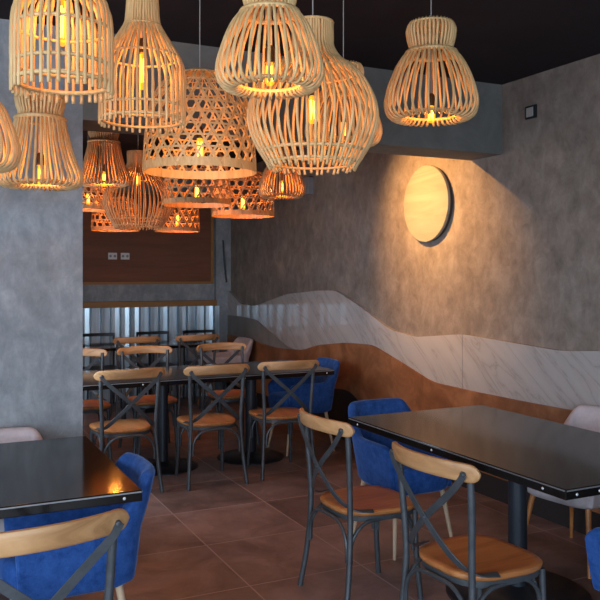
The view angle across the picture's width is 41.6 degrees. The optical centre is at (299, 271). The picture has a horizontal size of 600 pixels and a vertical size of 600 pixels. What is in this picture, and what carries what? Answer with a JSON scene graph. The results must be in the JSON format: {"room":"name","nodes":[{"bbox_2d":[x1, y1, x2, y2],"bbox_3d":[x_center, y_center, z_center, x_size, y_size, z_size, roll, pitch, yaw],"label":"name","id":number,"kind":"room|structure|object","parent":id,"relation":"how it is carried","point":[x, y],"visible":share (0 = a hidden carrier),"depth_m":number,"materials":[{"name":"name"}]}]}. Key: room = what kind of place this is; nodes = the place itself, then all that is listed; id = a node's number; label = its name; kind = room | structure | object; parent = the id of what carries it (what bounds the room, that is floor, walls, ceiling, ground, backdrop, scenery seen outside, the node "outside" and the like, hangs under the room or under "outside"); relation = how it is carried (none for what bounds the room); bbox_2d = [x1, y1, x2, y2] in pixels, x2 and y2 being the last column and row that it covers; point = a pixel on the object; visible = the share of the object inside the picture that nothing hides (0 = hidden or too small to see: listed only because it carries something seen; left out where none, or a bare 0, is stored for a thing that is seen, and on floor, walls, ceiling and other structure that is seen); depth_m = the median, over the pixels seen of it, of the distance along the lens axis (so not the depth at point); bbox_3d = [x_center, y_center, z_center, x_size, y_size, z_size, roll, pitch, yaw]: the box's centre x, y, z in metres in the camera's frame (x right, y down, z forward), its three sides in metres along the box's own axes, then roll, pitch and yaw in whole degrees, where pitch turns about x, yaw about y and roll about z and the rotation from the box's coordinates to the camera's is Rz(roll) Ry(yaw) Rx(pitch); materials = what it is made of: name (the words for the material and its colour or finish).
{"room":"restaurant","nodes":[
{"label":"restaurant","id":0,"kind":"room"},
{"bbox_2d":[0,19,82,439],"bbox_3d":[-3.015,0.135,3.442,3.997,2.830,0.330,0,0,-26],"label":"pillar","id":1,"kind":"structure","parent":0,"point":[41,232],"depth_m":4.08,"materials":[{"name":"grey paint"}]},
{"bbox_2d":[83,164,213,307],"bbox_3d":[-2.416,0.135,9.436,3.530,2.830,0.120,0,0,-26],"label":"wall","id":2,"kind":"structure","parent":0,"point":[125,292],"depth_m":9.65,"materials":[{"name":"grey paint"}]},
{"bbox_2d":[108,253,116,258],"bbox_3d":[-2.238,-0.190,9.435,0.105,0.080,0.013,0,0,-26],"label":"wall socket","id":3,"kind":"object","parent":2,"relation":"attached to","point":[110,255],"visible":1,"depth_m":9.43,"materials":[{"name":"grey plastic"}]},
{"bbox_2d":[121,253,128,259],"bbox_3d":[-2.103,-0.190,9.501,0.105,0.080,0.013,0,0,-26],"label":"wall socket","id":4,"kind":"object","parent":2,"relation":"attached to","point":[124,256],"visible":1,"depth_m":9.50,"materials":[{"name":"grey plastic"}]},
{"bbox_2d":[83,192,210,281],"bbox_3d":[-2.239,-0.415,9.449,2.460,1.070,0.012,0,0,-26],"label":"wall panel","id":5,"kind":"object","parent":2,"relation":"attached to","point":[154,256],"depth_m":9.63,"materials":[{"name":"brown wood"}]},
{"bbox_2d":[83,189,213,284],"bbox_3d":[-2.219,-0.415,9.448,2.495,1.130,0.030,0,0,-26],"label":"trim","id":6,"kind":"structure","parent":2,"relation":"attached to","point":[126,191],"depth_m":9.79,"materials":[{"name":"brown wood"}]},
{"bbox_2d":[83,300,216,307],"bbox_3d":[-2.456,0.389,9.296,3.095,0.067,0.095,0,0,-26],"label":"trim","id":7,"kind":"structure","parent":2,"relation":"attached to","point":[185,302],"depth_m":9.55,"materials":[{"name":"brown wood"}]},
{"bbox_2d":[83,306,218,402],"bbox_3d":[-2.410,0.988,9.320,3.180,1.125,0.079,0,0,-26],"label":"corrugated panel","id":8,"kind":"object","parent":2,"relation":"attached to","point":[124,322],"depth_m":9.56,"materials":[{"name":"metal"}]},
{"bbox_2d":[0,396,599,599],"bbox_3d":[-1.455,1.600,3.451,7.010,0.100,11.680,0,0,-26],"label":"floor","id":9,"kind":"structure","parent":0,"point":[225,537],"depth_m":4.70,"materials":[{"name":"tile"}]},
{"bbox_2d":[0,427,42,531],"bbox_3d":[-1.411,1.163,3.646,0.542,0.777,0.590,0,0,-26],"label":"armchair","id":10,"kind":"object","parent":9,"relation":"on","point":[16,434],"visible":0.12,"depth_m":3.91,"materials":[{"name":"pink fabric"}]},
{"bbox_2d":[0,508,128,599],"bbox_3d":[-0.797,1.108,2.278,0.506,0.888,0.517,0,0,-34],"label":"chair","id":11,"kind":"object","parent":9,"relation":"on","point":[110,524],"visible":1,"depth_m":2.12,"materials":[{"name":"brown wood"}]},
{"bbox_2d":[0,436,142,518],"bbox_3d":[-1.576,1.175,3.007,1.707,0.750,1.075,0,0,-26],"label":"dining table","id":12,"kind":"object","parent":9,"relation":"on","point":[69,473],"visible":1,"depth_m":3.06,"materials":[{"name":"black laminate"}]},
{"bbox_2d":[0,452,154,599],"bbox_3d":[-0.888,1.163,3.144,0.590,0.777,0.474,0,0,-26],"label":"velvet armchair","id":13,"kind":"object","parent":9,"relation":"on","point":[40,575],"visible":0.56,"depth_m":2.99,"materials":[{"name":"blue fabric"}]},
{"bbox_2d":[83,348,111,460],"bbox_3d":[-1.828,1.108,6.622,0.506,0.888,0.517,0,0,-26],"label":"chair","id":14,"kind":"object","parent":9,"relation":"on","point":[90,405],"visible":0.36,"depth_m":6.75,"materials":[{"name":"brown wood"}]},
{"bbox_2d":[83,333,121,408],"bbox_3d":[-2.288,1.134,9.071,0.402,0.833,0.434,0,0,-26],"label":"chair","id":15,"kind":"object","parent":9,"relation":"on","point":[106,367],"visible":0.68,"depth_m":9.19,"materials":[{"name":"black metal"}]},
{"bbox_2d":[89,367,164,492],"bbox_3d":[-1.256,1.108,5.625,0.506,0.888,0.517,0,0,-28],"label":"chair","id":16,"kind":"object","parent":9,"relation":"on","point":[121,428],"visible":0.9,"depth_m":5.49,"materials":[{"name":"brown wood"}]},
{"bbox_2d":[110,336,160,416],"bbox_3d":[-1.763,1.108,8.337,0.506,0.888,0.517,0,0,-26],"label":"chair","id":17,"kind":"object","parent":9,"relation":"on","point":[146,339],"visible":0.48,"depth_m":8.13,"materials":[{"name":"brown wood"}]},
{"bbox_2d":[83,340,207,412],"bbox_3d":[-2.199,1.175,8.617,2.405,0.750,0.585,0,0,-26],"label":"dining table","id":18,"kind":"object","parent":9,"relation":"on","point":[111,346],"visible":0.06,"depth_m":8.74,"materials":[{"name":"black laminate"}]},
{"bbox_2d":[116,346,176,453],"bbox_3d":[-1.314,1.108,6.895,0.506,0.888,0.517,0,0,-24],"label":"chair","id":19,"kind":"object","parent":9,"relation":"on","point":[146,401],"visible":0.63,"depth_m":6.96,"materials":[{"name":"brown wood"}]},
{"bbox_2d":[136,331,177,403],"bbox_3d":[-1.695,1.134,9.360,0.402,0.833,0.434,0,0,-26],"label":"chair","id":20,"kind":"object","parent":9,"relation":"on","point":[162,364],"visible":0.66,"depth_m":9.43,"materials":[{"name":"black metal"}]},
{"bbox_2d":[168,334,219,416],"bbox_3d":[-1.177,1.108,8.623,0.506,0.888,0.517,0,0,-28],"label":"chair","id":21,"kind":"object","parent":9,"relation":"on","point":[180,339],"visible":0.56,"depth_m":8.40,"materials":[{"name":"brown wood"}]},
{"bbox_2d":[183,330,224,402],"bbox_3d":[-1.174,1.134,9.592,0.402,0.833,0.434,0,0,-26],"label":"chair","id":22,"kind":"object","parent":9,"relation":"on","point":[185,331],"visible":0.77,"depth_m":9.66,"materials":[{"name":"black metal"}]},
{"bbox_2d":[83,360,333,475],"bbox_3d":[-1.084,1.175,6.263,2.645,0.750,0.835,0,0,-26],"label":"dining table","id":23,"kind":"object","parent":9,"relation":"on","point":[174,375],"visible":0.5,"depth_m":6.28,"materials":[{"name":"black laminate"}]},
{"bbox_2d":[175,364,249,490],"bbox_3d":[-0.670,1.108,5.866,0.506,0.888,0.517,0,0,-25],"label":"chair","id":24,"kind":"object","parent":9,"relation":"on","point":[204,421],"visible":1,"depth_m":5.73,"materials":[{"name":"brown wood"}]},
{"bbox_2d":[214,179,230,389],"bbox_3d":[-0.983,0.135,10.029,0.195,2.830,0.070,0,0,-26],"label":"column","id":25,"kind":"structure","parent":9,"relation":"on","point":[222,226],"depth_m":10.00,"materials":[{"name":"grey paint"}]},
{"bbox_2d":[222,240,226,281],"bbox_3d":[-0.950,-0.135,9.990,0.038,0.533,0.068,0,0,41],"label":"cable","id":26,"kind":"object","parent":25,"relation":"attached to","point":[222,240],"visible":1,"depth_m":9.97,"materials":[{"name":"black metal"}]},
{"bbox_2d":[197,337,252,409],"bbox_3d":[-0.862,1.163,9.170,0.590,0.777,0.542,0,0,-26],"label":"armchair","id":27,"kind":"object","parent":9,"relation":"on","point":[221,357],"visible":0.38,"depth_m":9.16,"materials":[{"name":"pink fabric"}]},
{"bbox_2d":[196,342,259,448],"bbox_3d":[-0.651,1.108,7.218,0.506,0.888,0.517,0,0,-27],"label":"chair","id":28,"kind":"object","parent":9,"relation":"on","point":[233,395],"visible":0.58,"depth_m":7.28,"materials":[{"name":"brown wood"}]},
{"bbox_2d":[246,360,318,479],"bbox_3d":[-0.151,1.108,6.142,0.506,0.888,0.517,0,0,-23],"label":"chair","id":29,"kind":"object","parent":9,"relation":"on","point":[277,415],"visible":0.91,"depth_m":5.99,"materials":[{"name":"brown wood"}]},
{"bbox_2d":[267,357,339,455],"bbox_3d":[0.037,1.163,6.939,0.590,0.777,0.474,0,0,-26],"label":"velvet armchair","id":30,"kind":"object","parent":9,"relation":"on","point":[324,385],"visible":0.7,"depth_m":6.82,"materials":[{"name":"blue fabric"}]},
{"bbox_2d":[297,408,422,599],"bbox_3d":[0.272,1.108,3.803,0.517,0.888,0.506,0,0,-27],"label":"chair","id":31,"kind":"object","parent":9,"relation":"on","point":[372,504],"visible":0.96,"depth_m":3.72,"materials":[{"name":"brown wood"}]},
{"bbox_2d":[348,398,452,560],"bbox_3d":[0.571,1.163,4.567,0.474,0.777,0.590,0,0,-26],"label":"velvet armchair","id":32,"kind":"object","parent":9,"relation":"on","point":[374,464],"visible":0.58,"depth_m":4.43,"materials":[{"name":"blue fabric"}]},
{"bbox_2d":[389,441,545,599],"bbox_3d":[0.644,1.108,3.041,0.517,0.888,0.506,0,0,-30],"label":"chair","id":33,"kind":"object","parent":9,"relation":"on","point":[472,560],"visible":1,"depth_m":2.95,"materials":[{"name":"brown wood"}]},
{"bbox_2d":[348,405,599,599],"bbox_3d":[1.035,1.175,3.830,0.925,0.750,1.625,0,0,-26],"label":"dining table","id":34,"kind":"object","parent":9,"relation":"on","point":[562,461],"visible":0.8,"depth_m":3.76,"materials":[{"name":"black laminate"}]},
{"bbox_2d":[527,405,599,578],"bbox_3d":[1.553,1.163,4.322,0.590,0.777,0.542,0,0,-34],"label":"armchair","id":35,"kind":"object","parent":9,"relation":"on","point":[587,417],"visible":0.25,"depth_m":4.35,"materials":[{"name":"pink fabric"}]},
{"bbox_2d":[585,527,599,590],"bbox_3d":[1.401,1.163,2.892,0.474,0.777,0.590,0,0,-30],"label":"velvet armchair","id":36,"kind":"object","parent":9,"relation":"on","point":[592,538],"visible":1,"depth_m":2.97,"materials":[{"name":"blue fabric"}]},
{"bbox_2d":[0,0,599,170],"bbox_3d":[-1.455,-1.330,3.451,7.010,0.100,11.680,0,0,-26],"label":"ceiling","id":37,"kind":"structure","parent":0,"point":[501,42],"depth_m":4.14,"materials":[{"name":"black paint"}]},
{"bbox_2d":[0,102,20,172],"bbox_3d":[-1.144,-0.816,2.719,0.346,0.926,0.347,0,0,45],"label":"rattan pendant lamp","id":38,"kind":"object","parent":37,"relation":"hanging from","point":[11,152],"visible":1,"depth_m":2.70,"materials":[{"name":"beige wicker"}]},
{"bbox_2d":[0,87,83,190],"bbox_3d":[-1.145,-0.825,3.481,0.370,0.909,0.371,0,0,28],"label":"rattan pendant lamp","id":39,"kind":"object","parent":37,"relation":"hanging from","point":[27,109],"visible":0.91,"depth_m":3.40,"materials":[{"name":"beige wicker"}]},
{"bbox_2d":[36,152,43,165],"bbox_3d":[-1.145,-0.497,3.481,0.033,0.055,0.034,0,0,28],"label":"socket","id":40,"kind":"object","parent":39,"relation":"attached to","point":[38,154],"depth_m":3.47,"materials":[{"name":"brown metal"}]},
{"bbox_2d":[9,0,113,103],"bbox_3d":[-0.751,-0.921,2.499,0.318,0.716,0.318,0,0,33],"label":"rattan pendant lamp","id":41,"kind":"object","parent":37,"relation":"hanging from","point":[100,56],"visible":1,"depth_m":2.41,"materials":[{"name":"beige wicker"}]},
{"bbox_2d":[83,176,110,211],"bbox_3d":[-1.851,-0.908,6.900,0.405,0.742,0.405,0,0,12],"label":"rattan pendant lamp","id":42,"kind":"object","parent":37,"relation":"hanging from","point":[86,208],"visible":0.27,"depth_m":6.78,"materials":[{"name":"beige wicker"}]},
{"bbox_2d":[83,131,130,187],"bbox_3d":[-1.440,-0.952,5.798,0.390,0.654,0.390,0,0,19],"label":"rattan pendant lamp","id":43,"kind":"object","parent":37,"relation":"hanging from","point":[110,143],"visible":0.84,"depth_m":5.71,"materials":[{"name":"brown wicker"}]},
{"bbox_2d":[91,166,138,231],"bbox_3d":[-1.703,-0.828,7.289,0.435,0.902,0.435,0,0,-5],"label":"rattan pendant lamp","id":44,"kind":"object","parent":37,"relation":"hanging from","point":[103,228],"visible":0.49,"depth_m":7.17,"materials":[{"name":"brown wicker"}]},
{"bbox_2d":[102,150,172,230],"bbox_3d":[-1.374,-0.820,6.702,0.587,0.917,0.587,0,0,-27],"label":"rattan pendant lamp","id":45,"kind":"object","parent":37,"relation":"hanging from","point":[134,157],"visible":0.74,"depth_m":6.59,"materials":[{"name":"brown wicker"}]},
{"bbox_2d":[98,0,185,132],"bbox_3d":[-0.598,-0.917,3.002,0.329,0.724,0.329,0,0,-35],"label":"rattan pendant lamp","id":46,"kind":"object","parent":37,"relation":"hanging from","point":[138,13],"visible":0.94,"depth_m":2.94,"materials":[{"name":"beige wicker"}]},
{"bbox_2d":[139,38,146,53],"bbox_3d":[-0.598,-0.860,3.002,0.034,0.055,0.033,0,0,-35],"label":"socket","id":47,"kind":"object","parent":46,"relation":"attached to","point":[141,39],"depth_m":2.99,"materials":[{"name":"brown metal"}]},
{"bbox_2d":[155,147,199,232],"bbox_3d":[-1.140,-0.826,7.344,0.415,0.907,0.415,0,0,36],"label":"rattan pendant lamp","id":48,"kind":"object","parent":37,"relation":"hanging from","point":[187,229],"visible":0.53,"depth_m":7.23,"materials":[{"name":"brown wicker"}]},
{"bbox_2d":[162,143,230,207],"bbox_3d":[-0.756,-0.883,5.801,0.503,0.792,0.503,0,0,22],"label":"rattan pendant lamp","id":49,"kind":"object","parent":37,"relation":"hanging from","point":[210,202],"visible":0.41,"depth_m":5.69,"materials":[{"name":"brown wicker"}]},
{"bbox_2d":[142,0,256,179],"bbox_3d":[-0.469,-0.871,3.698,0.533,0.817,0.533,0,0,-16],"label":"rattan pendant lamp","id":50,"kind":"object","parent":37,"relation":"hanging from","point":[148,166],"visible":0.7,"depth_m":3.56,"materials":[{"name":"beige wicker"}]},
{"bbox_2d":[196,126,202,138],"bbox_3d":[-0.469,-0.652,3.699,0.034,0.055,0.033,0,0,-16],"label":"socket","id":51,"kind":"object","parent":50,"relation":"attached to","point":[197,136],"depth_m":3.69,"materials":[{"name":"brown metal"}]},
{"bbox_2d":[211,171,273,218],"bbox_3d":[-0.447,-0.856,6.200,0.502,0.847,0.502,0,0,-9],"label":"rattan pendant lamp","id":52,"kind":"object","parent":37,"relation":"hanging from","point":[235,214],"visible":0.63,"depth_m":6.04,"materials":[{"name":"brown wicker"}]},
{"bbox_2d":[215,0,323,99],"bbox_3d":[-0.098,-0.931,2.550,0.352,0.695,0.352,0,0,-15],"label":"rattan pendant lamp","id":53,"kind":"object","parent":37,"relation":"hanging from","point":[292,16],"visible":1,"depth_m":2.47,"materials":[{"name":"beige wicker"}]},
{"bbox_2d":[264,45,274,63],"bbox_3d":[-0.098,-0.703,2.550,0.034,0.055,0.033,0,0,30],"label":"socket","id":54,"kind":"object","parent":53,"relation":"attached to","point":[272,48],"depth_m":2.54,"materials":[{"name":"brown metal"}]},
{"bbox_2d":[258,147,305,199],"bbox_3d":[-0.129,-0.901,5.600,0.336,0.756,0.337,0,0,-2],"label":"rattan pendant lamp","id":55,"kind":"object","parent":37,"relation":"hanging from","point":[298,185],"visible":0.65,"depth_m":5.52,"materials":[{"name":"brown wicker"}]},
{"bbox_2d":[83,31,501,159],"bbox_3d":[0.045,-1.042,4.934,2.813,0.475,0.330,0,0,-26],"label":"beam","id":56,"kind":"structure","parent":37,"relation":"attached to","point":[479,137],"depth_m":4.99,"materials":[{"name":"paint"}]},
{"bbox_2d":[247,0,378,175],"bbox_3d":[0.051,-0.838,3.100,0.518,0.882,0.517,0,0,18],"label":"rattan pendant lamp","id":57,"kind":"object","parent":37,"relation":"hanging from","point":[323,29],"visible":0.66,"depth_m":3.00,"materials":[{"name":"beige wicker"}]},
{"bbox_2d":[305,0,382,149],"bbox_3d":[0.204,-0.937,3.721,0.366,0.685,0.366,0,0,-22],"label":"rattan pendant lamp","id":58,"kind":"object","parent":37,"relation":"hanging from","point":[358,65],"visible":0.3,"depth_m":3.64,"materials":[{"name":"beige wicker"}]},
{"bbox_2d":[384,0,478,126],"bbox_3d":[0.580,-0.969,3.493,0.415,0.621,0.415,0,0,3],"label":"rattan pendant lamp","id":59,"kind":"object","parent":37,"relation":"hanging from","point":[428,29],"visible":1,"depth_m":3.41,"materials":[{"name":"beige wicker"}]},
{"bbox_2d":[430,93,434,106],"bbox_3d":[0.580,-0.760,3.493,0.034,0.055,0.033,0,0,3],"label":"socket","id":60,"kind":"object","parent":59,"relation":"attached to","point":[432,98],"depth_m":3.48,"materials":[{"name":"brown metal"}]},
{"bbox_2d":[231,54,599,350],"bbox_3d":[1.659,0.135,4.970,0.120,2.830,11.480,0,0,-26],"label":"wall","id":61,"kind":"structure","parent":0,"point":[516,259],"depth_m":5.62,"materials":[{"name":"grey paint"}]},
{"bbox_2d":[228,291,286,344],"bbox_3d":[-0.511,0.894,9.244,0.034,1.312,1.755,0,0,-26],"label":"trim","id":62,"kind":"structure","parent":61,"relation":"attached to","point":[272,314],"depth_m":8.88,"materials":[{"name":"white stone"}]},
{"bbox_2d":[228,315,291,348],"bbox_3d":[-0.393,1.046,8.993,0.042,1.009,2.310,0,0,-26],"label":"trim","id":63,"kind":"structure","parent":61,"relation":"attached to","point":[239,326],"depth_m":9.28,"materials":[{"name":"grey paint"}]},
{"bbox_2d":[303,177,312,195],"bbox_3d":[0.061,-0.870,8.041,0.060,0.170,0.220,0,0,-26],"label":"junction box","id":64,"kind":"object","parent":61,"relation":"attached to","point":[308,181],"visible":0.55,"depth_m":7.94,"materials":[{"name":"grey plastic"}]},
{"bbox_2d":[287,290,463,387],"bbox_3d":[0.534,0.863,7.100,0.034,1.373,3.005,0,0,-26],"label":"wall panel","id":65,"kind":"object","parent":61,"relation":"attached to","point":[314,318],"depth_m":7.04,"materials":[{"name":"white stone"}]},
{"bbox_2d":[227,334,599,513],"bbox_3d":[1.577,1.093,4.947,0.047,0.914,11.310,0,0,-26],"label":"wall panel","id":66,"kind":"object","parent":61,"relation":"attached to","point":[366,371],"depth_m":6.62,"materials":[{"name":"brown wood"}]},
{"bbox_2d":[227,382,599,534],"bbox_3d":[1.573,1.317,4.945,0.056,0.466,11.310,0,0,-26],"label":"baseboard","id":67,"kind":"structure","parent":61,"relation":"attached to","point":[490,486],"depth_m":5.33,"materials":[{"name":"black wood"}]},
{"bbox_2d":[404,165,452,241],"bbox_3d":[0.992,-0.530,6.147,0.048,0.594,0.594,0,0,-26],"label":"disc","id":68,"kind":"object","parent":61,"relation":"attached to","point":[428,199],"visible":1,"depth_m":6.09,"materials":[{"name":"brown wood"}]},
{"bbox_2d":[462,334,599,409],"bbox_3d":[1.796,0.982,4.514,0.034,1.137,2.740,0,0,-26],"label":"wall panel","id":69,"kind":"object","parent":61,"relation":"attached to","point":[564,379],"depth_m":5.10,"materials":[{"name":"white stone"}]},
{"bbox_2d":[525,104,536,119],"bbox_3d":[1.501,-1.040,5.138,0.018,0.085,0.100,0,0,-26],"label":"wall sensor","id":70,"kind":"object","parent":61,"relation":"attached to","point":[530,111],"visible":1,"depth_m":5.13,"materials":[{"name":"black plastic"}]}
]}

